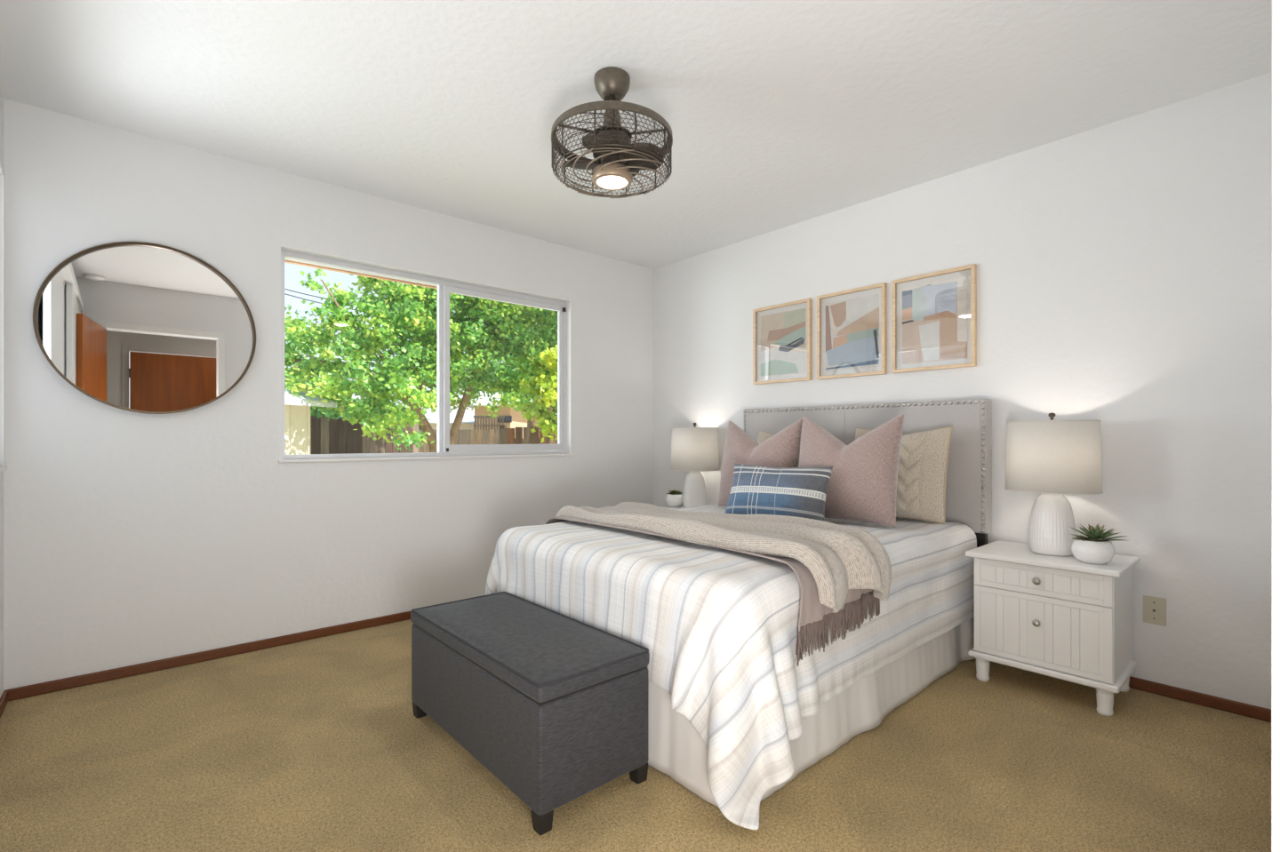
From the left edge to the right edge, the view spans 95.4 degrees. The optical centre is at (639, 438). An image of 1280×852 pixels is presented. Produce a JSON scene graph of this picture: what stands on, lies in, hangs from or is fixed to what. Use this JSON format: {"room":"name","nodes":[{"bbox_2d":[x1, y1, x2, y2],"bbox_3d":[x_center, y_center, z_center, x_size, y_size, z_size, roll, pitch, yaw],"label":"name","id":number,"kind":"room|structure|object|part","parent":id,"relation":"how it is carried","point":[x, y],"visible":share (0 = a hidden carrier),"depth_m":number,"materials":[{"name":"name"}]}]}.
{"room":"bedroom","nodes":[
{"label":"bedroom","id":0,"kind":"room"},
{"bbox_2d":[0,88,3,698],"bbox_3d":[-1.426,-0.105,0.958,0.140,2.540,3.610,0,0,-42],"label":"wall","id":1,"kind":"structure","parent":0,"point":[1,94],"depth_m":2.31,"materials":[{"name":"white paint"}]},
{"bbox_2d":[0,162,7,471],"bbox_3d":[-2.215,-0.469,1.880,0.124,1.191,1.097,0,0,-42],"label":"window","id":2,"kind":"structure","parent":1,"relation":"in","point":[3,468],"depth_m":2.31,"materials":[{"name":"silver metal"}]},
{"bbox_3d":[-2.180,-0.476,1.917,0.006,1.177,1.089,0,0,-42],"label":"casing","id":3,"kind":"part","parent":2,"relation":"part of","materials":[{"name":"white"}]},
{"bbox_3d":[-2.193,0.119,1.900,0.064,0.014,1.097,0,0,-42],"label":"sill","id":4,"kind":"part","parent":2,"relation":"part of","materials":[{"name":"white"}]},
{"bbox_2d":[0,690,7,719],"bbox_3d":[-2.177,1.041,1.920,0.014,0.048,1.146,0,0,-42],"label":"baseboard","id":5,"kind":"structure","parent":1,"relation":"attached to","point":[4,700],"depth_m":2.27,"materials":[{"name":"brown wood"}]},
{"bbox_2d":[3,98,653,691],"bbox_3d":[-1.279,-0.105,3.596,3.863,2.540,0.140,0,0,-42],"label":"wall","id":6,"kind":"structure","parent":0,"point":[131,538],"depth_m":2.88,"materials":[{"name":"white paint"}]},
{"bbox_2d":[32,241,255,414],"bbox_3d":[-2.207,-0.497,2.651,0.771,0.771,0.038,0,0,-42],"label":"round mirror","id":7,"kind":"object","parent":6,"relation":"attached to","point":[141,327],"visible":1,"depth_m":2.63,"materials":[{"name":"brown metal"}]},
{"bbox_2d":[4,611,411,701],"bbox_3d":[-1.228,1.041,3.538,3.583,0.048,0.014,0,0,-42],"label":"baseboard","id":8,"kind":"structure","parent":6,"relation":"attached to","point":[70,683],"depth_m":2.74,"materials":[{"name":"brown wood"}]},
{"bbox_2d":[284,259,437,288],"bbox_3d":[-1.299,-1.167,4.070,5.383,0.135,0.595,0,0,-42],"label":"trim","id":9,"kind":"structure","parent":6,"relation":"attached to","point":[285,260],"depth_m":3.90,"materials":[{"name":"brown wood"}]},
{"bbox_2d":[278,245,573,463],"bbox_3d":[-1.210,-0.433,3.639,1.830,1.119,0.137,0,0,-42],"label":"window","id":10,"kind":"structure","parent":6,"relation":"in","point":[445,285],"depth_m":3.65,"materials":[{"name":"silver metal"}]},
{"bbox_3d":[-1.187,0.118,3.614,1.830,0.015,0.068,0,0,-42],"label":"sill","id":11,"kind":"part","parent":10,"relation":"part of","materials":[{"name":"white paint"}]},
{"bbox_3d":[-0.897,-0.435,3.937,0.885,1.042,0.026,0,0,-42],"label":"sliding sash","id":12,"kind":"part","parent":10,"relation":"part of","materials":[{"name":"silver metal"}]},
{"bbox_2d":[0,0,1271,269],"bbox_3d":[-0.081,-1.425,2.246,3.863,0.100,3.750,0,0,-42],"label":"ceiling","id":13,"kind":"structure","parent":0,"point":[780,114],"depth_m":2.24,"materials":[{"name":"white paint"}]},
{"bbox_2d":[551,66,672,198],"bbox_3d":[-0.106,-1.173,2.217,0.477,0.404,0.477,0,0,-42],"label":"ceiling fan","id":14,"kind":"object","parent":13,"relation":"hanging from","point":[617,160],"visible":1,"depth_m":2.15,"materials":[{"name":"brown metal"}]},
{"bbox_3d":[-0.226,-1.057,2.250,0.139,0.036,0.150,0,0,20],"label":"fan blade","id":15,"kind":"part","parent":14,"relation":"part of","materials":[{"name":"brown metal"}]},
{"bbox_3d":[-0.139,-1.057,2.097,0.150,0.036,0.139,0,0,20],"label":"fan blade","id":16,"kind":"part","parent":14,"relation":"part of","materials":[{"name":"brown wood"}]},
{"bbox_3d":[-0.106,-1.087,2.217,0.146,0.124,0.146,0,0,-42],"label":"motor","id":17,"kind":"part","parent":14,"relation":"part of","materials":[{"name":"brown metal"}]},
{"bbox_2d":[596,176,627,189],"bbox_3d":[-0.106,-0.974,2.217,0.122,0.006,0.122,0,0,-42],"label":"diffuser","id":18,"kind":"object","parent":14,"relation":"attached to","point":[603,182],"depth_m":2.21,"materials":[{"name":"white glass"}]},
{"bbox_3d":[-0.073,-1.057,2.337,0.150,0.036,0.139,0,0,20],"label":"fan blade","id":19,"kind":"part","parent":14,"relation":"part of","materials":[{"name":"brown wood"}]},
{"bbox_3d":[0.014,-1.057,2.184,0.139,0.036,0.150,0,0,20],"label":"fan blade","id":20,"kind":"part","parent":14,"relation":"part of","materials":[{"name":"brown metal"}]},
{"bbox_2d":[0,619,1271,851],"bbox_3d":[0.421,1.115,1.561,4.023,0.100,5.440,0,0,-42],"label":"floor","id":21,"kind":"structure","parent":0,"point":[318,745],"depth_m":1.83,"materials":[{"name":"carpet"}]},
{"bbox_2d":[410,592,649,836],"bbox_3d":[-0.425,0.857,2.025,0.406,0.416,0.930,0,0,-42],"label":"storage ottoman","id":22,"kind":"object","parent":21,"relation":"on","point":[555,706],"visible":1,"depth_m":1.75,"materials":[{"name":"grey fabric"}]},
{"bbox_3d":[-0.844,1.038,2.235,0.046,0.054,0.046,0,0,-42],"label":"leg","id":23,"kind":"part","parent":22,"relation":"part of","materials":[{"name":"black wood"}]},
{"bbox_2d":[423,594,633,679],"bbox_3d":[-0.425,0.657,2.025,0.388,0.016,0.912,0,0,-42],"label":"lid","id":24,"kind":"object","parent":22,"relation":"on","point":[520,638],"depth_m":1.90,"materials":[{"name":"grey fabric"}]},
{"bbox_3d":[-0.425,0.684,2.025,0.406,0.049,0.930,0,0,-42],"label":"lid","id":25,"kind":"part","parent":22,"relation":"part of","materials":[{"name":"grey fabric"}]},
{"bbox_3d":[-0.265,1.038,1.583,0.046,0.054,0.046,0,0,-42],"label":"leg","id":26,"kind":"part","parent":22,"relation":"part of","materials":[{"name":"black wood"}]},
{"bbox_3d":[-0.005,1.038,1.814,0.046,0.054,0.046,0,0,-42],"label":"leg","id":27,"kind":"part","parent":22,"relation":"part of","materials":[{"name":"black wood"}]},
{"bbox_2d":[660,504,684,509],"bbox_3d":[0.370,0.782,4.091,0.426,0.565,0.536,0,0,-42],"label":"nightstand","id":28,"kind":"object","parent":21,"relation":"on","point":[682,507],"visible":0.02,"depth_m":4.19,"materials":[{"name":"white paint"}]},
{"bbox_2d":[665,489,683,507],"bbox_3d":[0.256,0.436,4.257,0.141,0.127,0.141,0,0,-13],"label":"potted succulent","id":29,"kind":"object","parent":28,"relation":"on","point":[674,499],"visible":0.98,"depth_m":4.21,"materials":[{"name":"white ceramic"}]},
{"bbox_2d":[670,423,719,507],"bbox_3d":[0.393,0.194,4.178,0.348,0.612,0.348,0,0,43],"label":"table lamp","id":30,"kind":"object","parent":28,"relation":"on","point":[694,451],"visible":0.97,"depth_m":4.05,"materials":[{"name":"white fabric"}]},
{"bbox_3d":[0.393,0.226,4.178,0.348,0.005,0.348,0,0,-42],"label":"shade trim","id":31,"kind":"part","parent":30,"relation":"part of","materials":[{"name":"fabric"}]},
{"bbox_3d":[0.393,0.076,4.178,0.345,0.303,0.345,0,0,-42],"label":"lamp shade","id":32,"kind":"part","parent":30,"relation":"part of","materials":[{"name":"fabric"}]},
{"bbox_3d":[0.393,-0.073,4.178,0.333,0.005,0.333,0,0,-42],"label":"shade trim","id":33,"kind":"part","parent":30,"relation":"part of","materials":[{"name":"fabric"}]},
{"bbox_2d":[648,398,991,807],"bbox_3d":[0.505,0.434,2.786,1.967,1.262,1.509,0,0,-42],"label":"bed","id":34,"kind":"object","parent":21,"relation":"on","point":[676,750],"visible":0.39,"depth_m":2.62,"materials":[{"name":"fabric"}]},
{"bbox_2d":[485,504,976,830],"bbox_3d":[0.457,0.725,2.734,1.922,0.638,1.644,0,0,-42],"label":"comforter","id":35,"kind":"object","parent":34,"relation":"on","point":[717,627],"visible":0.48,"depth_m":1.88,"materials":[{"name":"white fabric"}]},
{"bbox_2d":[545,516,879,666],"bbox_3d":[0.201,0.534,2.513,0.553,0.308,1.536,0,0,-40],"label":"throw","id":36,"kind":"object","parent":35,"relation":"on","point":[815,618],"visible":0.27,"depth_m":1.89,"materials":[{"name":"brown fabric"}]},
{"bbox_2d":[555,502,891,613],"bbox_3d":[0.241,0.445,2.533,0.567,0.246,1.651,0,0,-42],"label":"knit blanket","id":37,"kind":"object","parent":36,"relation":"on","point":[840,559],"visible":0.99,"depth_m":2.09,"materials":[{"name":"beige fabric"}]},
{"bbox_2d":[718,418,802,506],"bbox_3d":[0.667,0.148,3.275,0.235,0.510,0.526,0,0,-36],"label":"pillow","id":38,"kind":"object","parent":35,"relation":"on","point":[781,450],"visible":0.58,"depth_m":3.18,"materials":[{"name":"pink fabric"}]},
{"bbox_2d":[757,431,799,463],"bbox_3d":[0.863,0.179,3.489,0.217,0.458,0.500,0,0,-37],"label":"knit pillow","id":39,"kind":"object","parent":35,"relation":"on","point":[763,436],"visible":0.06,"depth_m":3.64,"materials":[{"name":"beige fabric"}]},
{"bbox_2d":[725,464,832,520],"bbox_3d":[0.664,0.268,2.837,0.516,0.270,0.180,0,0,37],"label":"lumbar pillow","id":40,"kind":"object","parent":35,"relation":"on","point":[756,490],"visible":0.82,"depth_m":2.77,"materials":[{"name":"blue fabric"}]},
{"bbox_2d":[798,414,903,527],"bbox_3d":[1.006,0.143,2.847,0.230,0.520,0.521,0,0,-44],"label":"pillow","id":41,"kind":"object","parent":35,"relation":"on","point":[862,487],"visible":0.86,"depth_m":2.70,"materials":[{"name":"pink fabric"}]},
{"bbox_2d":[855,426,952,523],"bbox_3d":[1.313,0.174,2.984,0.218,0.468,0.500,0,0,-43],"label":"knit pillow","id":42,"kind":"object","parent":35,"relation":"on","point":[924,456],"visible":0.48,"depth_m":2.84,"materials":[{"name":"beige fabric"}]},
{"bbox_3d":[1.191,0.148,3.384,0.004,0.627,1.429,0,0,-42],"label":"panel","id":43,"kind":"part","parent":34,"relation":"part of","materials":[{"name":"fabric"}]},
{"bbox_3d":[1.218,0.135,3.409,0.073,0.664,1.493,0,0,-42],"label":"headboard","id":44,"kind":"part","parent":34,"relation":"part of","materials":[{"name":"fabric"}]},
{"bbox_3d":[1.680,0.755,2.887,0.040,0.620,0.070,0,0,-42],"label":"headboard leg","id":45,"kind":"part","parent":34,"relation":"part of","materials":[{"name":"black wood"}]},
{"bbox_2d":[965,540,1139,716],"bbox_3d":[1.772,0.782,2.514,0.426,0.565,0.536,0,0,-42],"label":"nightstand","id":46,"kind":"object","parent":21,"relation":"on","point":[1068,619],"visible":0.99,"depth_m":2.37,"materials":[{"name":"white paint"}]},
{"bbox_3d":[1.513,1.015,2.570,0.057,0.100,0.057,0,0,-42],"label":"leg","id":47,"kind":"part","parent":46,"relation":"part of","materials":[{"name":"white paint"}]},
{"bbox_3d":[1.623,0.586,2.382,0.030,0.029,0.029,0,0,-42],"label":"knob","id":48,"kind":"part","parent":46,"relation":"part of","materials":[{"name":"silver metal"}]},
{"bbox_3d":[1.623,0.756,2.382,0.030,0.029,0.029,0,0,-42],"label":"knob","id":49,"kind":"part","parent":46,"relation":"part of","materials":[{"name":"silver metal"}]},
{"bbox_3d":[1.641,0.586,2.398,0.009,0.117,0.482,0,0,-42],"label":"drawer","id":50,"kind":"part","parent":46,"relation":"part of","materials":[{"name":"white paint"}]},
{"bbox_3d":[1.637,0.586,2.394,0.005,0.117,0.482,0,0,-42],"label":"beadboard panel","id":51,"kind":"part","parent":46,"relation":"part of","materials":[{"name":"white paint"}]},
{"bbox_3d":[1.637,0.791,2.394,0.005,0.287,0.482,0,0,-42],"label":"beadboard panel","id":52,"kind":"part","parent":46,"relation":"part of","materials":[{"name":"white paint"}]},
{"bbox_3d":[1.641,0.791,2.398,0.009,0.287,0.482,0,0,-42],"label":"cabinet door","id":53,"kind":"part","parent":46,"relation":"part of","materials":[{"name":"white paint"}]},
{"bbox_3d":[1.776,0.952,2.518,0.406,0.026,0.524,0,0,-42],"label":"moulding","id":54,"kind":"part","parent":46,"relation":"part of","materials":[{"name":"white paint"}]},
{"bbox_2d":[1004,412,1103,556],"bbox_3d":[1.790,0.194,2.530,0.348,0.612,0.348,0,0,43],"label":"table lamp","id":55,"kind":"object","parent":46,"relation":"on","point":[1052,459],"visible":0.97,"depth_m":2.43,"materials":[{"name":"white ceramic"}]},
{"bbox_3d":[1.790,0.076,2.530,0.345,0.303,0.345,0,0,-42],"label":"lamp shade","id":56,"kind":"part","parent":55,"relation":"part of","materials":[{"name":"fabric"}]},
{"bbox_3d":[1.790,-0.073,2.530,0.333,0.005,0.333,0,0,-42],"label":"shade trim","id":57,"kind":"part","parent":55,"relation":"part of","materials":[{"name":"fabric"}]},
{"bbox_3d":[1.790,0.226,2.530,0.348,0.005,0.348,0,0,-42],"label":"shade trim","id":58,"kind":"part","parent":55,"relation":"part of","materials":[{"name":"fabric"}]},
{"bbox_2d":[1069,523,1125,564],"bbox_3d":[1.842,0.423,2.338,0.197,0.154,0.185,0,0,32],"label":"potted succulent","id":59,"kind":"object","parent":46,"relation":"on","point":[1094,549],"visible":1,"depth_m":2.31,"materials":[{"name":"white ceramic"}]},
{"bbox_2d":[1071,539,1115,564],"bbox_3d":[1.825,0.454,2.347,0.141,0.092,0.141,0,0,18],"label":"pot","id":60,"kind":"object","parent":59,"relation":"attached to","point":[1088,551],"depth_m":2.30,"materials":[{"name":"white ceramic"}]},
{"bbox_3d":[1.797,1.015,2.250,0.057,0.100,0.057,0,0,-42],"label":"leg","id":61,"kind":"part","parent":46,"relation":"part of","materials":[{"name":"white paint"}]},
{"bbox_3d":[2.042,1.015,2.467,0.057,0.100,0.057,0,0,-42],"label":"leg","id":62,"kind":"part","parent":46,"relation":"part of","materials":[{"name":"white paint"}]},
{"bbox_2d":[653,72,1271,710],"bbox_3d":[1.358,-0.105,3.430,0.140,2.540,3.610,0,0,-42],"label":"wall","id":63,"kind":"structure","parent":0,"point":[1124,267],"depth_m":2.53,"materials":[{"name":"white paint"}]},
{"bbox_2d":[752,298,812,384],"bbox_3d":[0.922,-0.618,3.792,0.030,0.508,0.433,0,0,-42],"label":"framed print","id":64,"kind":"object","parent":63,"relation":"attached to","point":[782,333],"visible":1,"depth_m":3.79,"materials":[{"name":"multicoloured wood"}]},
{"bbox_2d":[816,282,887,379],"bbox_3d":[1.240,-0.618,3.433,0.030,0.512,0.425,0,0,-42],"label":"framed print","id":65,"kind":"object","parent":63,"relation":"attached to","point":[852,324],"visible":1,"depth_m":3.43,"materials":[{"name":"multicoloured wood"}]},
{"bbox_2d":[892,264,976,373],"bbox_3d":[1.549,-0.619,3.085,0.030,0.512,0.420,0,0,-42],"label":"framed print","id":66,"kind":"object","parent":63,"relation":"attached to","point":[934,315],"visible":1,"depth_m":3.08,"materials":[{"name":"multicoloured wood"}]},
{"bbox_2d":[1143,595,1166,626],"bbox_3d":[2.147,0.719,2.430,0.008,0.114,0.073,0,0,-42],"label":"wall plate","id":67,"kind":"object","parent":63,"relation":"attached to","point":[1154,608],"visible":1,"depth_m":2.43,"materials":[{"name":"beige plastic"}]},
{"bbox_2d":[1128,676,1271,722],"bbox_3d":[1.258,1.041,3.426,0.014,0.048,3.456,0,0,-42],"label":"baseboard","id":68,"kind":"structure","parent":63,"relation":"attached to","point":[1240,708],"depth_m":2.31,"materials":[{"name":"brown wood"}]},
{"bbox_3d":[1.118,-0.105,0.897,3.583,2.540,0.140,0,0,-42],"label":"wall","id":69,"kind":"structure","parent":0,"visible":0},
{"bbox_2d":[1271,0,1279,851],"bbox_3d":[0.214,0.021,0.197,0.911,2.088,0.015,0,0,-42],"label":"trim","id":70,"kind":"structure","parent":69,"relation":"attached to","point":[1275,4],"depth_m":0.47,"materials":[{"name":"white paint"}]},
{"label":"outside","id":71,"kind":"structure","parent":0,"visible":0},
{"bbox_2d":[284,288,331,300],"bbox_3d":[-9.667,-4.496,18.501,0.026,0.480,5.189,0,0,15],"label":"overhead cable","id":72,"kind":"object","parent":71,"point":[284,289],"visible":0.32,"depth_m":17.34,"materials":[{"name":"black plastic"}]},
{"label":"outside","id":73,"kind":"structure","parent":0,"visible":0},
{"bbox_2d":[284,293,355,310],"bbox_3d":[-9.667,-4.309,18.501,0.026,0.373,5.189,0,0,15],"label":"overhead cable","id":74,"kind":"object","parent":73,"point":[284,293],"visible":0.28,"depth_m":17.36,"materials":[{"name":"black plastic"}]},
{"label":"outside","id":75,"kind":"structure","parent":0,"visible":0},
{"bbox_3d":[-15.725,1.515,37.617,100.000,0.200,69.800,0,0,-42],"label":"ground","id":76,"kind":"structure","parent":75,"visible":0},
{"bbox_2d":[284,314,335,383],"bbox_3d":[-10.346,-1.079,16.968,2.862,4.988,2.332,0,0,-21],"label":"leafy tree","id":77,"kind":"object","parent":76,"relation":"on","point":[293,371],"visible":0.12,"depth_m":16.81,"materials":[{"name":"green plant"}]},
{"bbox_2d":[284,383,336,455],"bbox_3d":[-5.792,-0.015,7.340,3.250,2.860,1.590,0,0,13],"label":"garden shed","id":78,"kind":"object","parent":76,"relation":"on","point":[297,409],"visible":0.12,"depth_m":7.40,"materials":[{"name":"beige"}]},
{"bbox_2d":[310,416,418,454],"bbox_3d":[-4.725,0.529,10.120,0.114,1.773,2.067,0,0,29],"label":"fence","id":79,"kind":"object","parent":76,"relation":"on","point":[333,436],"visible":0.09,"depth_m":9.72,"materials":[{"name":"brown wood"}]},
{"bbox_3d":[-5.215,0.530,9.261,0.090,1.770,0.090,0,0,29],"label":"post","id":80,"kind":"part","parent":79,"relation":"part of","materials":[{"name":"brown wood"}]},
{"bbox_2d":[310,393,431,430],"bbox_3d":[-7.422,0.080,14.510,3.957,2.671,2.085,0,0,-3],"label":"leafy tree","id":81,"kind":"object","parent":76,"relation":"on","point":[327,414],"visible":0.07,"depth_m":14.15,"materials":[{"name":"green plant"}]},
{"bbox_2d":[284,268,557,452],"bbox_3d":[-2.499,-1.084,9.078,5.684,5.017,3.032,0,0,-28],"label":"leafy tree","id":82,"kind":"object","parent":76,"relation":"on","point":[413,316],"visible":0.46,"depth_m":8.04,"materials":[{"name":"green plant"}]},
{"bbox_2d":[422,420,474,452],"bbox_3d":[-7.130,0.365,22.500,3.640,2.100,6.000,0,0,0],"label":"house","id":83,"kind":"structure","parent":76,"relation":"on","point":[465,424],"depth_m":20.00,"materials":[{"name":"beige paint"}]},
{"bbox_2d":[418,429,498,452],"bbox_3d":[-4.193,0.600,13.033,2.490,1.630,0.114,0,0,0],"label":"fence","id":84,"kind":"object","parent":76,"relation":"on","point":[491,436],"visible":0.12,"depth_m":12.98,"materials":[{"name":"brown wood"}]},
{"bbox_2d":[473,416,504,430],"bbox_3d":[-3.390,-0.315,13.100,0.700,0.380,0.030,0,0,0],"label":"lattice panel","id":85,"kind":"object","parent":84,"relation":"attached to","point":[475,417],"visible":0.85,"depth_m":13.09,"materials":[{"name":"brown wood"}]},
{"bbox_2d":[457,392,541,444],"bbox_3d":[-4.562,-0.135,20.500,1.899,3.100,6.000,0,0,0],"label":"house","id":86,"kind":"structure","parent":76,"relation":"on","point":[513,420],"depth_m":18.00,"materials":[{"name":"beige paint"}]},
{"bbox_2d":[451,306,555,444],"bbox_3d":[-2.389,-1.446,14.111,4.782,5.723,3.919,0,0,26],"label":"leafy tree","id":87,"kind":"object","parent":76,"relation":"on","point":[530,424],"visible":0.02,"depth_m":13.86,"materials":[{"name":"green plant"}]},
{"bbox_2d":[498,425,557,451],"bbox_3d":[-1.515,0.595,10.270,2.087,1.640,0.114,0,0,15],"label":"fence","id":88,"kind":"object","parent":76,"relation":"on","point":[506,436],"visible":0.12,"depth_m":10.37,"materials":[{"name":"brown wood"}]},
{"bbox_2d":[516,344,557,444],"bbox_3d":[-1.016,0.056,7.650,1.162,2.719,0.790,0,0,-17],"label":"leafy tree","id":89,"kind":"object","parent":76,"relation":"on","point":[544,411],"visible":0.49,"depth_m":7.52,"materials":[{"name":"green plant"}]}
]}

